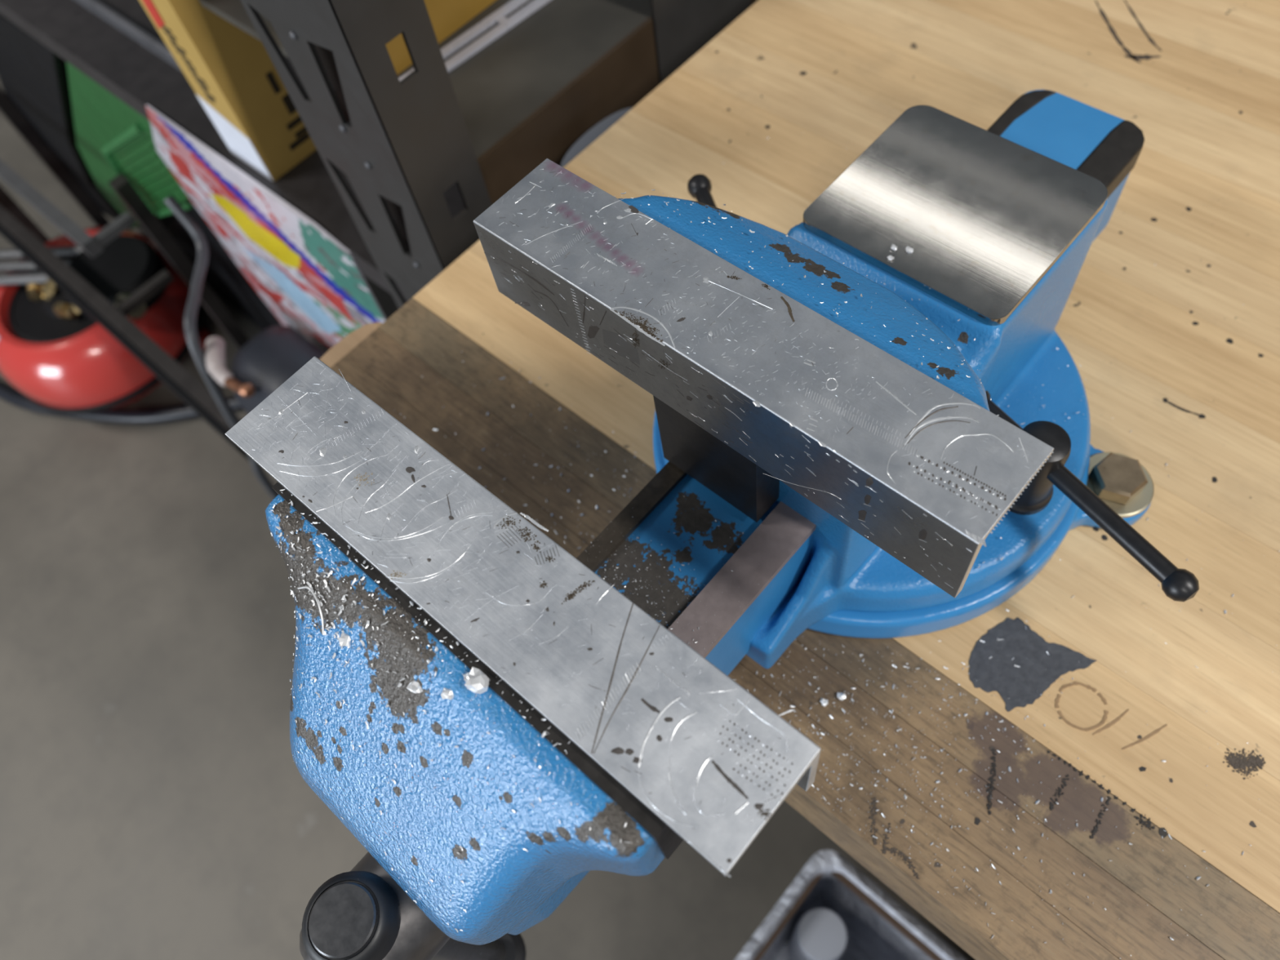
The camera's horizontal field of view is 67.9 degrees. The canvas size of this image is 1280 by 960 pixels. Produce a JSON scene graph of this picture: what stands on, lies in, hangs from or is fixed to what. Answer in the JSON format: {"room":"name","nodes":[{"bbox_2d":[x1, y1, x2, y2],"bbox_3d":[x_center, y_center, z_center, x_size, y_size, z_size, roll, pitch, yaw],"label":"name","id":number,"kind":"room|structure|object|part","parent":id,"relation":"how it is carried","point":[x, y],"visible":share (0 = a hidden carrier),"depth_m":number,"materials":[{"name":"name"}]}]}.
{"room":"workspace","nodes":[
{"label":"workspace","id":0,"kind":"room"},
{"bbox_2d":[0,81,975,959],"bbox_3d":[0.394,0.105,1.432,9.000,0.060,8.000,36,71,24],"label":"floor","id":1,"kind":"structure","parent":0,"point":[156,803],"depth_m":1.39,"materials":[{"name":"concrete"}]},
{"bbox_2d":[0,226,211,414],"bbox_3d":[-0.942,-0.278,1.647,0.348,0.240,0.348,36,71,24],"label":"air compressor","id":2,"kind":"object","parent":1,"relation":"on","point":[56,356],"visible":0.7,"depth_m":1.56,"materials":[{"name":"red metal"}]},
{"bbox_3d":[-0.863,-0.332,1.565,0.156,0.057,0.156,36,71,24],"label":"motor","id":3,"kind":"part","parent":2,"relation":"part of","materials":[{"name":"black plastic"}]},
{"bbox_2d":[0,382,244,424],"bbox_3d":[-0.949,-0.149,1.698,0.716,0.026,0.104,4,61,10],"label":"air hose","id":4,"kind":"object","parent":1,"relation":"on","point":[148,416],"visible":0.4,"depth_m":1.66,"materials":[{"name":"rubber"}]},
{"bbox_2d":[0,88,249,462],"bbox_3d":[-0.783,-0.286,1.514,0.805,0.444,0.160,36,71,24],"label":"hand truck","id":5,"kind":"object","parent":1,"relation":"on","point":[17,228],"visible":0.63,"depth_m":1.44,"materials":[{"name":"metal"}]},
{"bbox_3d":[-1.095,-0.472,1.661,0.024,0.440,0.024,36,71,24],"label":"leg","id":6,"kind":"part","parent":5,"relation":"part of","materials":[{"name":"metal"}]},
{"bbox_3d":[-0.891,-0.424,1.362,0.418,0.024,0.018,36,71,24],"label":"rail","id":7,"kind":"part","parent":5,"relation":"part of","materials":[{"name":"grey metal"}]},
{"bbox_3d":[-1.027,-0.542,1.692,0.024,0.440,0.022,36,71,24],"label":"leg","id":8,"kind":"part","parent":5,"relation":"part of","materials":[{"name":"metal"}]},
{"bbox_3d":[-0.716,-0.341,1.295,0.013,0.013,0.058,36,71,24],"label":"rail","id":9,"kind":"part","parent":5,"relation":"part of","materials":[{"name":"grey metal"}]},
{"bbox_3d":[-0.827,-0.270,1.453,0.805,0.026,0.022,36,71,24],"label":"rail","id":10,"kind":"part","parent":5,"relation":"part of","materials":[{"name":"metal"}]},
{"bbox_3d":[-0.837,-0.253,1.458,0.805,0.040,0.009,36,71,24],"label":"rail","id":11,"kind":"part","parent":5,"relation":"part of","materials":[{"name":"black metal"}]},
{"bbox_3d":[-0.756,-0.285,1.453,0.015,0.014,0.092,36,71,24],"label":"rail","id":12,"kind":"part","parent":5,"relation":"part of","materials":[{"name":"metal"}]},
{"bbox_3d":[-0.705,-0.310,1.519,0.022,0.440,0.022,36,71,24],"label":"leg","id":13,"kind":"part","parent":5,"relation":"part of","materials":[{"name":"metal"}]},
{"bbox_2d":[0,13,283,330],"bbox_3d":[-0.788,-0.500,1.498,0.936,0.681,0.117,36,71,24],"label":"case","id":14,"kind":"object","parent":1,"relation":"on","point":[95,135],"visible":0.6,"depth_m":1.34,"materials":[{"name":"plastic"}]},
{"bbox_3d":[-0.875,-0.576,1.494,0.727,0.580,0.100,36,71,24],"label":"panel","id":15,"kind":"part","parent":14,"relation":"part of","materials":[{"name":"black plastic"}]},
{"bbox_2d":[163,195,278,499],"bbox_3d":[-0.522,-0.109,1.325,0.069,0.568,0.214,6,62,11],"label":"hose","id":16,"kind":"object","parent":1,"relation":"on","point":[202,251],"visible":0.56,"depth_m":1.15,"materials":[{"name":"grey rubber"}]},
{"bbox_2d":[231,324,325,413],"bbox_3d":[-0.399,-0.021,1.302,0.190,0.465,0.112,36,71,24],"label":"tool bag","id":17,"kind":"object","parent":1,"relation":"on","point":[277,353],"visible":0.31,"depth_m":1.11,"materials":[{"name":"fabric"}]},
{"bbox_2d":[204,336,254,397],"bbox_3d":[-0.488,-0.128,1.121,0.035,0.040,0.124,-36,62,-13],"label":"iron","id":18,"kind":"object","parent":17,"relation":"on","point":[215,350],"visible":1,"depth_m":1.12,"materials":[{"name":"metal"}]},
{"bbox_3d":[-0.502,-0.138,1.135,0.027,0.029,0.081,-26,61,-8],"label":"handle","id":19,"kind":"part","parent":18,"relation":"part of","materials":[{"name":"white plastic"}]},
{"bbox_2d":[0,0,758,308],"bbox_3d":[-0.249,-0.673,1.192,1.200,1.260,0.923,36,71,24],"label":"shelving unit","id":20,"kind":"object","parent":1,"relation":"on","point":[400,174],"visible":0.35,"depth_m":0.65,"materials":[{"name":"grey metal"}]},
{"bbox_2d":[138,0,316,181],"bbox_3d":[-0.357,-0.367,0.808,0.069,0.218,0.058,36,71,24],"label":"box","id":21,"kind":"object","parent":20,"relation":"on","point":[230,71],"visible":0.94,"depth_m":0.81,"materials":[{"name":"yellow cardboard"}]},
{"bbox_2d":[142,0,164,28],"bbox_3d":[-0.392,-0.378,0.764,0.022,0.044,0.001,36,71,24],"label":"print","id":22,"kind":"object","parent":21,"relation":"on","point":[153,8],"depth_m":0.77},
{"bbox_2d":[145,104,386,352],"bbox_3d":[-0.378,-0.188,1.106,0.398,0.482,0.012,36,71,24],"label":"painting","id":23,"kind":"object","parent":20,"relation":"hanging from","point":[314,286],"visible":0.55,"depth_m":0.97},
{"bbox_2d":[385,0,496,75],"bbox_3d":[-0.197,-0.393,0.622,0.133,0.182,0.112,36,71,24],"label":"box","id":24,"kind":"object","parent":20,"relation":"on","point":[446,16],"visible":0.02,"depth_m":0.66,"materials":[{"name":"yellow cardboard"}]},
{"bbox_2d":[398,0,551,81],"bbox_3d":[-0.070,-0.351,0.685,0.282,0.004,0.021,-43,64,-16],"label":"rail","id":25,"kind":"object","parent":20,"relation":"on","point":[504,24],"visible":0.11,"depth_m":0.67,"materials":[{"name":"silver metal"}]},
{"bbox_2d":[560,107,632,167],"bbox_3d":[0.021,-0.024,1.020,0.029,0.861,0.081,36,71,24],"label":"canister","id":26,"kind":"object","parent":1,"relation":"on","point":[591,135],"visible":0.08,"depth_m":0.65,"materials":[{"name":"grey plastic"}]},
{"bbox_2d":[320,0,1279,959],"bbox_3d":[0.632,0.210,0.798,1.328,0.880,0.873,36,71,24],"label":"workbench","id":27,"kind":"object","parent":1,"relation":"on","point":[1170,353],"visible":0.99,"depth_m":0.48,"materials":[{"name":"brown wood"}]},
{"bbox_2d":[265,89,1199,959],"bbox_3d":[0.085,0.026,0.428,0.274,0.307,0.499,23,66,19],"label":"bench vise","id":28,"kind":"object","parent":27,"relation":"attached to","point":[1001,223],"visible":0.7,"depth_m":0.36,"materials":[{"name":"blue paint"}]},
{"bbox_2d":[297,586,324,635],"bbox_3d":[-0.095,0.037,0.279,0.004,0.008,0.016,-30,61,-10],"label":"thread","id":29,"kind":"object","parent":28,"relation":"on","point":[306,587],"visible":1,"depth_m":0.28,"materials":[{"name":"metal"}]},
{"bbox_2d":[337,632,351,647],"bbox_3d":[-0.085,0.046,0.274,0.004,0.003,0.004,11,63,13],"label":"flake","id":30,"kind":"object","parent":28,"relation":"on","point":[344,639],"visible":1,"depth_m":0.27,"materials":[{"name":"metal"}]},
{"bbox_2d":[406,680,422,693],"bbox_3d":[-0.061,0.057,0.260,0.005,0.002,0.004,36,71,24],"label":"flake","id":31,"kind":"object","parent":28,"relation":"on","point":[414,686],"visible":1,"depth_m":0.26,"materials":[{"name":"metal"}]},
{"bbox_2d":[440,687,453,700],"bbox_3d":[-0.051,0.057,0.254,0.004,0.002,0.003,14,63,15],"label":"flake","id":32,"kind":"object","parent":28,"relation":"on","point":[446,693],"visible":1,"depth_m":0.25,"materials":[{"name":"metal"}]},
{"bbox_2d":[269,488,638,932],"bbox_3d":[-0.068,0.077,0.277,0.150,0.064,0.062,36,71,24],"label":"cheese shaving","id":33,"kind":"object","parent":28,"relation":"on","point":[411,603],"visible":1,"depth_m":0.27,"materials":[{"name":"metal"}]},
{"bbox_2d":[462,671,470,681],"bbox_3d":[-0.045,0.052,0.253,0.003,0.002,0.003,-25,61,-7],"label":"flake","id":34,"kind":"object","parent":28,"relation":"on","point":[466,676],"visible":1,"depth_m":0.25,"materials":[{"name":"metal"}]},
{"bbox_2d":[464,666,488,693],"bbox_3d":[-0.043,0.053,0.251,0.007,0.005,0.006,36,71,24],"label":"flake","id":35,"kind":"object","parent":28,"relation":"on","point":[477,682],"visible":1,"depth_m":0.25,"materials":[{"name":"metal"}]},
{"bbox_3d":[-0.041,0.041,0.279,0.155,0.035,0.034,36,71,24],"label":"jaw plate","id":36,"kind":"part","parent":28,"relation":"part of","materials":[{"name":"metal"}]},
{"bbox_2d":[225,356,821,877],"bbox_3d":[-0.039,0.033,0.279,0.200,0.038,0.044,36,71,24],"label":"vise jaw","id":37,"kind":"object","parent":28,"relation":"on","point":[708,758],"visible":1,"depth_m":0.25,"materials":[{"name":"metal"}]},
{"bbox_3d":[-0.014,0.026,0.378,0.009,0.004,0.152,36,71,24],"label":"rail","id":38,"kind":"part","parent":28,"relation":"part of","materials":[{"name":"metal"}]},
{"bbox_2d":[585,495,756,643],"bbox_3d":[0.007,0.040,0.366,0.064,0.004,0.080,36,71,24],"label":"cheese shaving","id":39,"kind":"object","parent":28,"relation":"on","point":[683,495],"visible":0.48,"depth_m":0.37,"materials":[{"name":"metal"}]},
{"bbox_3d":[0.043,-0.109,0.460,0.013,0.015,0.113,-16,60,-2],"label":"lock handle","id":40,"kind":"part","parent":28,"relation":"part of","materials":[{"name":"black metal"}]},
{"bbox_3d":[0.024,0.054,0.357,0.017,0.004,0.152,36,71,24],"label":"rail","id":41,"kind":"part","parent":28,"relation":"part of","materials":[{"name":"metal"}]},
{"bbox_2d":[473,158,1053,597],"bbox_3d":[0.030,-0.039,0.311,0.200,0.040,0.040,37,71,24],"label":"vise jaw","id":42,"kind":"object","parent":28,"relation":"attached to","point":[919,469],"visible":1,"depth_m":0.29,"materials":[{"name":"metal"}]},
{"bbox_2d":[613,189,1085,568],"bbox_3d":[0.107,-0.069,0.385,0.169,0.148,0.149,36,71,24],"label":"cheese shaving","id":43,"kind":"object","parent":28,"relation":"on","point":[751,231],"visible":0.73,"depth_m":0.33,"materials":[{"name":"metal"}]},
{"bbox_2d":[887,255,894,260],"bbox_3d":[0.099,-0.088,0.376,0.003,0.002,0.002,36,71,24],"label":"flake","id":44,"kind":"object","parent":28,"relation":"on","point":[890,257],"visible":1,"depth_m":0.38,"materials":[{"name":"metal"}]},
{"bbox_2d":[890,244,897,251],"bbox_3d":[0.101,-0.092,0.378,0.003,0.002,0.002,36,71,24],"label":"flake","id":45,"kind":"object","parent":28,"relation":"on","point":[893,246],"visible":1,"depth_m":0.38,"materials":[{"name":"metal"}]},
{"bbox_2d":[905,245,913,253],"bbox_3d":[0.107,-0.091,0.377,0.003,0.002,0.003,36,71,24],"label":"flake","id":46,"kind":"object","parent":28,"relation":"on","point":[909,250],"visible":1,"depth_m":0.38,"materials":[{"name":"metal"}]},
{"bbox_3d":[0.173,0.003,0.382,0.013,0.015,0.119,-33,62,-12],"label":"lock handle","id":47,"kind":"part","parent":28,"relation":"part of","materials":[{"name":"black metal"}]},
{"bbox_2d":[1086,452,1154,517],"bbox_3d":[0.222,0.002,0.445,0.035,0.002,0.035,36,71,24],"label":"bolt","id":48,"kind":"object","parent":28,"relation":"in","point":[1119,480],"depth_m":0.44,"materials":[{"name":"silver metal"}]},
{"bbox_2d":[820,697,828,706],"bbox_3d":[0.082,0.099,0.423,0.004,0.003,0.004,36,71,24],"label":"flake","id":49,"kind":"object","parent":27,"relation":"on","point":[824,702],"visible":1,"depth_m":0.42,"materials":[{"name":"metal"}]},
{"bbox_2d":[400,132,1279,958],"bbox_3d":[0.128,-0.041,0.496,0.465,0.001,0.369,36,71,24],"label":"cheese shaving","id":50,"kind":"object","parent":27,"relation":"on","point":[581,514],"visible":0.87,"depth_m":0.41,"materials":[{"name":"metal"}]},
{"bbox_2d":[836,692,846,700],"bbox_3d":[0.090,0.096,0.423,0.004,0.003,0.004,36,71,24],"label":"flake","id":51,"kind":"object","parent":27,"relation":"on","point":[841,696],"visible":1,"depth_m":0.42,"materials":[{"name":"metal"}]},
{"bbox_2d":[734,849,966,959],"bbox_3d":[0.176,0.611,0.868,0.306,0.469,0.348,36,71,24],"label":"metal tray","id":52,"kind":"object","parent":1,"relation":"on","point":[878,927],"visible":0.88,"depth_m":0.77,"materials":[{"name":"black plastic"}]},
{"bbox_2d":[788,906,848,959],"bbox_3d":[0.161,0.428,0.877,0.043,0.254,0.043,36,71,24],"label":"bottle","id":53,"kind":"object","parent":52,"relation":"in","point":[820,933],"visible":1,"depth_m":0.77,"materials":[{"name":"plastic"}]}
]}

